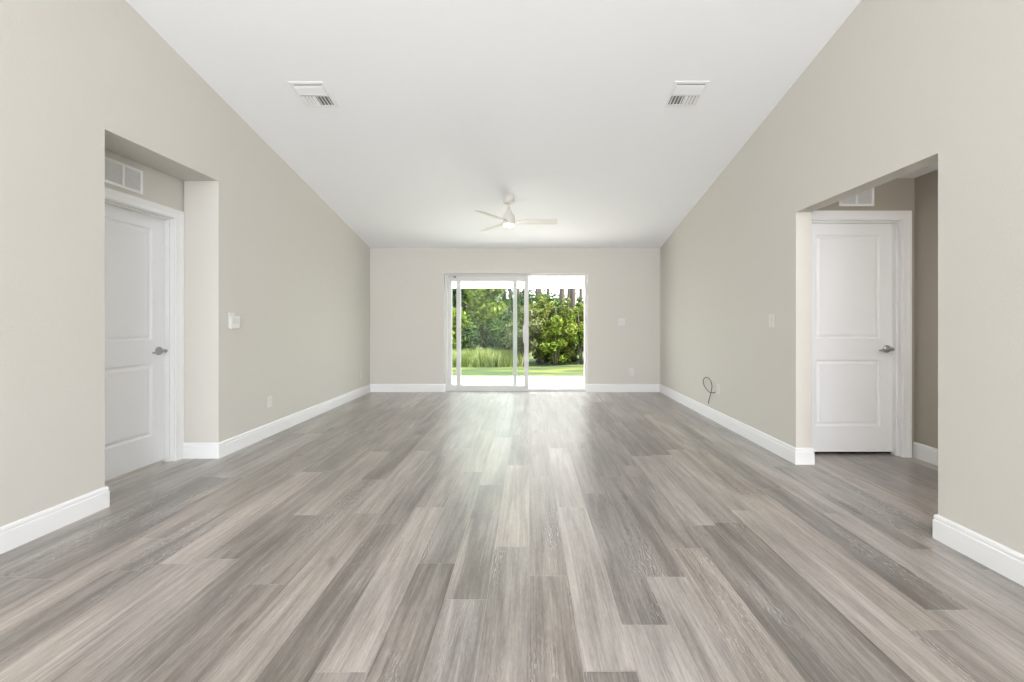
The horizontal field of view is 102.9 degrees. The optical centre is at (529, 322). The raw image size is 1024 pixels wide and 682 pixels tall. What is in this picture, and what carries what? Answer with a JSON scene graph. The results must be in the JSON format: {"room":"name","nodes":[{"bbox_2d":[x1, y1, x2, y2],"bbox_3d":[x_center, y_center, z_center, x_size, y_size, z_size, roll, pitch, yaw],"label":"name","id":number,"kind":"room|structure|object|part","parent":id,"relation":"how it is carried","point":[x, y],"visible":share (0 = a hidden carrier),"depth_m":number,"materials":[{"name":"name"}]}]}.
{"room":"empty living room","nodes":[
{"label":"empty living room","id":0,"kind":"room"},
{"bbox_2d":[105,149,183,211],"bbox_3d":[-3.075,-0.070,3.076,0.110,2.700,1.352,0,0,0],"label":"wall","id":1,"kind":"structure","parent":0,"point":[161,188],"depth_m":3.31,"materials":[{"name":"beige paint"}]},
{"bbox_2d":[105,156,142,194],"bbox_3d":[-3.015,-1.087,3.027,0.010,0.185,0.305,0,0,0],"label":"air vent","id":2,"kind":"object","parent":1,"relation":"in","point":[118,174],"visible":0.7,"depth_m":3.03,"materials":[{"name":"white metal"}]},
{"bbox_2d":[105,187,183,480],"bbox_3d":[-3.066,0.110,3.088,0.128,2.141,0.926,0,0,0],"label":"door","id":3,"kind":"structure","parent":1,"relation":"in","point":[144,239],"depth_m":3.26,"materials":[{"name":"white paint"}]},
{"bbox_3d":[-3.062,0.237,3.408,0.066,0.068,0.068,0,0,0],"label":"handle","id":4,"kind":"part","parent":3,"relation":"part of","materials":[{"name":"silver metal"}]},
{"bbox_2d":[0,0,369,526],"bbox_3d":[-2.855,-0.737,1.315,0.300,4.033,11.630,0,0,0],"label":"wall","id":5,"kind":"structure","parent":0,"point":[80,79],"depth_m":2.73,"materials":[{"name":"beige paint"}]},
{"bbox_2d":[0,486,109,553],"bbox_3d":[-2.846,1.113,-0.943,0.312,0.135,7.115,0,0,0],"label":"baseboard","id":6,"kind":"structure","parent":5,"relation":"attached to","point":[17,533],"depth_m":2.30,"materials":[{"name":"white paint"}]},
{"bbox_2d":[229,313,239,328],"bbox_3d":[-2.693,-0.018,3.729,0.023,0.145,0.122,0,0,0],"label":"thermostat","id":7,"kind":"object","parent":5,"relation":"attached to","point":[234,321],"visible":1,"depth_m":3.71,"materials":[{"name":"white plastic"}]},
{"bbox_3d":[-2.702,-0.020,3.704,0.006,0.140,0.072,0,0,0],"label":"wall plate","id":8,"kind":"part","parent":7,"relation":"part of","materials":[{"name":"white plastic"}]},
{"bbox_2d":[267,395,271,407],"bbox_3d":[-2.700,0.823,4.248,0.008,0.117,0.072,0,0,0],"label":"wall outlet","id":9,"kind":"object","parent":5,"relation":"attached to","point":[269,398],"visible":1,"depth_m":4.24,"materials":[{"name":"white plastic"}]},
{"bbox_2d":[183,384,370,458],"bbox_3d":[-2.846,1.113,5.234,0.312,0.135,3.393,0,0,0],"label":"baseboard","id":10,"kind":"structure","parent":5,"relation":"attached to","point":[221,449],"depth_m":4.10,"materials":[{"name":"white paint"}]},
{"bbox_2d":[126,0,860,247],"bbox_3d":[-0.326,-2.013,1.315,5.379,1.581,11.630,0,0,0],"label":"ceiling","id":11,"kind":"structure","parent":0,"point":[447,109],"depth_m":3.57,"materials":[{"name":"white paint"}]},
{"bbox_2d":[288,82,338,107],"bbox_3d":[-1.872,-1.978,3.551,0.292,0.069,0.286,0,0,0],"label":"ceiling vent","id":12,"kind":"object","parent":11,"relation":"in","point":[312,94],"visible":1,"depth_m":3.53,"materials":[{"name":"white metal"}]},
{"bbox_2d":[475,194,557,230],"bbox_3d":[-0.156,-1.435,5.237,1.040,0.407,1.081,0,0,0],"label":"ceiling fan","id":13,"kind":"object","parent":11,"relation":"hanging from","point":[508,219],"visible":1,"depth_m":5.20,"materials":[{"name":"white metal"}]},
{"bbox_3d":[-0.464,-1.294,4.930,0.131,0.007,0.496,15,8,31],"label":"blade","id":14,"kind":"part","parent":13,"relation":"part of","materials":[{"name":"white plastic"}]},
{"bbox_3d":[-0.488,-1.294,5.553,0.131,0.007,0.496,-16,10,-36],"label":"blade","id":15,"kind":"part","parent":13,"relation":"part of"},
{"bbox_3d":[0.116,-1.294,5.248,0.496,0.007,0.131,0,-13,0],"label":"blade","id":16,"kind":"part","parent":13,"relation":"part of","materials":[{"name":"white plastic"}]},
{"bbox_2d":[664,81,709,106],"bbox_3d":[1.362,-1.980,3.544,0.292,0.069,0.286,0,0,0],"label":"ceiling vent","id":17,"kind":"object","parent":11,"relation":"in","point":[682,93],"visible":1,"depth_m":3.52,"materials":[{"name":"white metal"}]},
{"bbox_2d":[0,391,1023,681],"bbox_3d":[0.181,1.240,1.245,6.878,0.120,11.490,0,0,0],"label":"floor","id":18,"kind":"structure","parent":0,"point":[448,536],"depth_m":1.97,"materials":[{"name":"plastic"}]},
{"bbox_2d":[370,248,659,383],"bbox_3d":[0.409,0.058,7.030,6.829,2.845,0.200,0,0,0],"label":"wall","id":19,"kind":"structure","parent":0,"point":[407,285],"depth_m":6.93,"materials":[{"name":"beige paint"}]},
{"bbox_2d":[370,384,445,391],"bbox_3d":[-2.069,1.113,6.952,1.272,0.135,0.075,0,0,0],"label":"baseboard","id":20,"kind":"structure","parent":19,"relation":"attached to","point":[374,387],"depth_m":6.92,"materials":[{"name":"white paint"}]},
{"bbox_2d":[445,274,586,390],"bbox_3d":[-0.230,0.176,7.046,2.434,2.014,0.132,0,0,0],"label":"door","id":21,"kind":"structure","parent":19,"relation":"in","point":[449,278],"depth_m":7.00,"materials":[{"name":"white metal"}]},
{"bbox_3d":[-0.810,0.172,7.074,1.194,1.947,0.036,0,0,0],"label":"fixed panel","id":22,"kind":"part","parent":21,"relation":"part of","materials":[{"name":"glass"}]},
{"bbox_3d":[-0.632,0.180,7.020,1.240,1.959,0.036,0,0,0],"label":"sliding panel","id":23,"kind":"part","parent":21,"relation":"part of","materials":[{"name":"glass"}]},
{"bbox_3d":[-0.091,0.190,6.991,0.042,0.340,0.022,0,0,0],"label":"pull handle","id":24,"kind":"part","parent":21,"relation":"part of","materials":[{"name":"white metal"}]},
{"bbox_2d":[618,319,624,325],"bbox_3d":[1.565,-0.007,6.923,0.118,0.117,0.012,0,0,0],"label":"light switch","id":25,"kind":"object","parent":19,"relation":"attached to","point":[621,322],"visible":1,"depth_m":6.92,"materials":[{"name":"white plastic"}]},
{"bbox_2d":[586,384,659,391],"bbox_3d":[1.599,1.113,6.952,1.251,0.135,0.075,0,0,0],"label":"baseboard","id":26,"kind":"structure","parent":19,"relation":"attached to","point":[589,387],"depth_m":6.92,"materials":[{"name":"white paint"}]},
{"bbox_2d":[629,369,633,374],"bbox_3d":[1.735,0.840,6.925,0.072,0.117,0.008,0,0,0],"label":"wall outlet","id":27,"kind":"object","parent":19,"relation":"attached to","point":[631,371],"visible":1,"depth_m":6.92,"materials":[{"name":"white plastic"}]},
{"bbox_2d":[660,0,1023,554],"bbox_3d":[2.289,-0.737,1.315,0.130,4.033,11.630,0,0,0],"label":"wall","id":28,"kind":"structure","parent":0,"point":[901,88],"depth_m":2.53,"materials":[{"name":"beige paint"}]},
{"bbox_2d":[703,377,714,403],"bbox_3d":[2.203,0.839,5.018,0.036,0.325,0.313,0,0,0],"label":"cable","id":29,"kind":"object","parent":28,"relation":"attached to","point":[705,377],"visible":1,"depth_m":4.99,"materials":[{"name":"grey plastic"}]},
{"bbox_2d":[717,384,719,394],"bbox_3d":[2.219,0.785,4.790,0.008,0.117,0.072,0,0,0],"label":"wall outlet","id":30,"kind":"object","parent":28,"relation":"attached to","point":[718,385],"visible":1,"depth_m":4.78,"materials":[{"name":"white plastic"}]},
{"bbox_2d":[660,384,814,464],"bbox_3d":[2.289,1.113,5.159,0.160,0.135,3.543,0,0,0],"label":"baseboard","id":31,"kind":"structure","parent":28,"relation":"attached to","point":[797,456],"depth_m":4.07,"materials":[{"name":"white paint"}]},
{"bbox_2d":[769,314,773,326],"bbox_3d":[2.217,-0.015,3.745,0.012,0.117,0.072,0,0,0],"label":"light switch","id":32,"kind":"object","parent":28,"relation":"attached to","point":[771,317],"visible":1,"depth_m":3.73,"materials":[{"name":"white plastic"}]},
{"bbox_2d":[933,514,1023,585],"bbox_3d":[2.289,1.113,-1.133,0.160,0.135,6.735,0,0,0],"label":"baseboard","id":33,"kind":"structure","parent":28,"relation":"attached to","point":[1003,560],"depth_m":2.00,"materials":[{"name":"white paint"}]},
{"bbox_2d":[815,178,914,456],"bbox_3d":[2.925,-0.070,3.631,1.143,2.700,0.110,0,0,0],"label":"wall","id":34,"kind":"structure","parent":0,"point":[898,194],"depth_m":3.58,"materials":[{"name":"beige paint"}]},
{"bbox_2d":[839,188,873,205],"bbox_3d":[2.865,-1.111,3.571,0.305,0.185,0.010,0,0,0],"label":"air vent","id":35,"kind":"object","parent":34,"relation":"in","point":[866,198],"visible":0.57,"depth_m":3.57,"materials":[{"name":"white metal"}]},
{"bbox_2d":[812,211,911,457],"bbox_3d":[2.850,0.102,3.622,0.979,2.157,0.128,0,0,0],"label":"door","id":36,"kind":"structure","parent":34,"relation":"in","point":[862,260],"depth_m":3.65,"materials":[{"name":"white paint"}]},
{"bbox_3d":[3.197,0.237,3.618,0.068,0.068,0.066,0,0,0],"label":"handle","id":37,"kind":"part","parent":36,"relation":"part of","materials":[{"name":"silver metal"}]},
{"bbox_2d":[900,163,937,177],"bbox_3d":[2.865,-1.315,1.888,1.023,0.100,3.376,0,0,0],"label":"ceiling","id":38,"kind":"structure","parent":0,"point":[933,167],"depth_m":3.42,"materials":[{"name":"white paint"}]},
{"bbox_2d":[915,170,937,448],"bbox_3d":[2.925,-0.070,1.828,1.143,2.700,3.496,0,0,0],"label":"wall","id":39,"kind":"structure","parent":0,"point":[926,185],"depth_m":3.46,"materials":[{"name":"beige paint"}]},
{"bbox_2d":[913,442,937,465],"bbox_3d":[3.369,1.113,1.888,0.015,0.135,3.376,0,0,0],"label":"baseboard","id":40,"kind":"structure","parent":39,"relation":"attached to","point":[923,452],"depth_m":3.46,"materials":[{"name":"white paint"}]},
{"label":"outside","id":41,"kind":"structure","parent":0,"visible":0},
{"bbox_2d":[452,339,583,375],"bbox_3d":[0.000,1.330,34.650,60.000,0.054,50.700,0,0,0],"label":"lawn","id":42,"kind":"structure","parent":41,"point":[575,368],"depth_m":11.41,"materials":[{"name":"green plant"}]},
{"bbox_2d":[452,304,468,349],"bbox_3d":[-3.040,0.400,14.891,1.639,2.216,1.363,0,0,0],"label":"tree","id":43,"kind":"object","parent":42,"relation":"on","point":[463,316],"visible":0.16,"depth_m":14.63,"materials":[{"name":"green plant"}]},
{"bbox_2d":[452,288,470,314],"bbox_3d":[-2.728,-1.541,18.414,1.909,6.102,2.065,0,0,29],"label":"tree","id":44,"kind":"object","parent":42,"relation":"on","point":[464,301],"visible":0.09,"depth_m":17.84,"materials":[{"name":"green plant"}]},
{"bbox_2d":[453,307,481,351],"bbox_3d":[-2.583,0.460,15.381,1.472,2.103,1.457,0,0,-36],"label":"tree","id":45,"kind":"object","parent":42,"relation":"on","point":[470,339],"visible":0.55,"depth_m":15.03,"materials":[{"name":"green plant"}]},
{"bbox_2d":[464,288,506,352],"bbox_3d":[-1.732,-0.641,16.080,1.785,4.303,1.775,0,0,0],"label":"tree","id":46,"kind":"object","parent":42,"relation":"on","point":[485,303],"visible":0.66,"depth_m":15.60,"materials":[{"name":"green plant"}]},
{"bbox_2d":[452,347,529,366],"bbox_3d":[-1.726,1.090,13.250,3.702,0.520,2.423,0,0,0],"label":"grass","id":47,"kind":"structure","parent":42,"relation":"on","point":[494,358],"depth_m":12.41,"materials":[{"name":"green plant"}]},
{"bbox_2d":[484,309,522,353],"bbox_3d":[-0.905,0.448,15.603,1.738,2.103,1.569,0,0,-17],"label":"tree","id":48,"kind":"object","parent":42,"relation":"on","point":[495,336],"visible":0.58,"depth_m":15.16,"materials":[{"name":"green plant"}]},
{"bbox_2d":[499,288,512,306],"bbox_3d":[-1.688,-2.040,29.235,4.146,7.103,3.860,0,0,0],"label":"tree","id":49,"kind":"object","parent":42,"relation":"on","point":[504,297],"visible":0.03,"depth_m":28.41,"materials":[{"name":"green plant"}]},
{"bbox_2d":[501,288,534,320],"bbox_3d":[-0.473,-1.558,19.473,2.123,6.103,1.770,0,0,0],"label":"tree","id":50,"kind":"object","parent":42,"relation":"on","point":[520,297],"visible":0.16,"depth_m":19.20,"materials":[{"name":"green plant"}]},
{"bbox_2d":[503,306,543,356],"bbox_3d":[-0.190,0.423,12.607,1.248,1.928,1.072,0,0,0],"label":"shrub","id":51,"kind":"object","parent":42,"relation":"on","point":[534,324],"visible":0.69,"depth_m":12.50,"materials":[{"name":"green plant"}]},
{"bbox_2d":[508,288,553,303],"bbox_3d":[0.241,-2.081,26.984,3.994,7.103,3.933,0,0,0],"label":"tree","id":52,"kind":"object","parent":42,"relation":"on","point":[532,293],"visible":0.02,"depth_m":26.14,"materials":[{"name":"green plant"}]},
{"bbox_2d":[519,296,551,364],"bbox_3d":[0.331,0.263,12.894,1.194,2.227,1.015,0,0,29],"label":"shrub","id":53,"kind":"object","parent":42,"relation":"on","point":[540,318],"visible":0.41,"depth_m":12.70,"materials":[{"name":"green plant"}]},
{"bbox_2d":[532,290,561,361],"bbox_3d":[0.583,0.140,13.593,1.320,2.466,1.156,0,0,0],"label":"shrub","id":54,"kind":"object","parent":42,"relation":"on","point":[538,295],"visible":0.23,"depth_m":13.38,"materials":[{"name":"green plant"}]},
{"bbox_2d":[539,315,572,365],"bbox_3d":[0.836,0.569,12.555,1.129,1.597,0.883,0,0,0],"label":"shrub","id":55,"kind":"object","parent":42,"relation":"on","point":[554,330],"visible":0.98,"depth_m":12.35,"materials":[{"name":"green plant"}]},
{"bbox_2d":[559,288,564,308],"bbox_3d":[1.381,-4.096,18.885,1.727,11.102,1.545,0,0,0],"label":"pine tree","id":56,"kind":"object","parent":42,"relation":"on","point":[561,290],"visible":0.02,"depth_m":18.90,"materials":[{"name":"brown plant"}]},
{"bbox_2d":[544,297,583,363],"bbox_3d":[1.119,0.271,12.846,1.345,2.183,1.068,0,0,0],"label":"shrub","id":57,"kind":"object","parent":42,"relation":"on","point":[570,353],"visible":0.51,"depth_m":12.69,"materials":[{"name":"green plant"}]},
{"bbox_2d":[546,296,583,361],"bbox_3d":[1.392,0.214,13.780,1.507,2.289,1.514,0,0,26],"label":"shrub","id":58,"kind":"object","parent":42,"relation":"on","point":[578,300],"visible":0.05,"depth_m":13.68,"materials":[{"name":"green plant"}]},
{"bbox_2d":[551,288,582,318],"bbox_3d":[2.803,-2.095,30.097,4.533,7.103,3.482,0,0,0],"label":"tree","id":59,"kind":"object","parent":42,"relation":"on","point":[552,294],"visible":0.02,"depth_m":29.52,"materials":[{"name":"green plant"}]},
{"bbox_2d":[567,288,569,300],"bbox_3d":[2.588,-4.099,25.986,1.747,11.102,1.692,0,0,0],"label":"pine tree","id":60,"kind":"object","parent":42,"relation":"on","point":[568,289],"visible":0.02,"depth_m":25.90,"materials":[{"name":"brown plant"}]},
{"bbox_2d":[569,288,575,347],"bbox_3d":[2.202,-4.099,19.981,1.746,11.102,1.559,0,0,0],"label":"pine tree","id":61,"kind":"object","parent":42,"relation":"on","point":[572,290],"visible":0.02,"depth_m":19.89,"materials":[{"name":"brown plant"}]},
{"bbox_2d":[562,304,583,364],"bbox_3d":[1.555,0.342,12.756,1.136,2.030,1.177,0,0,0],"label":"shrub","id":62,"kind":"object","parent":42,"relation":"on","point":[577,339],"visible":0.56,"depth_m":12.49,"materials":[{"name":"green plant"}]},
{"bbox_2d":[579,288,581,308],"bbox_3d":[2.912,-4.098,21.927,1.787,11.101,1.852,0,0,0],"label":"pine tree","id":63,"kind":"object","parent":42,"relation":"on","point":[580,289],"visible":0.02,"depth_m":21.93,"materials":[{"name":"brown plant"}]},
{"bbox_3d":[0.000,1.560,8.150,60.000,0.240,2.300,0,0,0],"label":"ground","id":64,"kind":"structure","parent":0,"visible":0},
{"bbox_2d":[452,376,583,387],"bbox_3d":[-0.500,1.330,8.240,10.000,0.200,2.220,0,0,0],"label":"patio slab","id":65,"kind":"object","parent":64,"relation":"on","point":[534,381],"visible":0.04,"depth_m":8.65,"materials":[{"name":"concrete"}]},
{"bbox_2d":[452,276,583,287],"bbox_3d":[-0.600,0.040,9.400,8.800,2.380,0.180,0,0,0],"label":"pergola","id":66,"kind":"object","parent":65,"relation":"on","point":[534,281],"visible":0.02,"depth_m":9.33,"materials":[{"name":"beige paint"}]}
]}

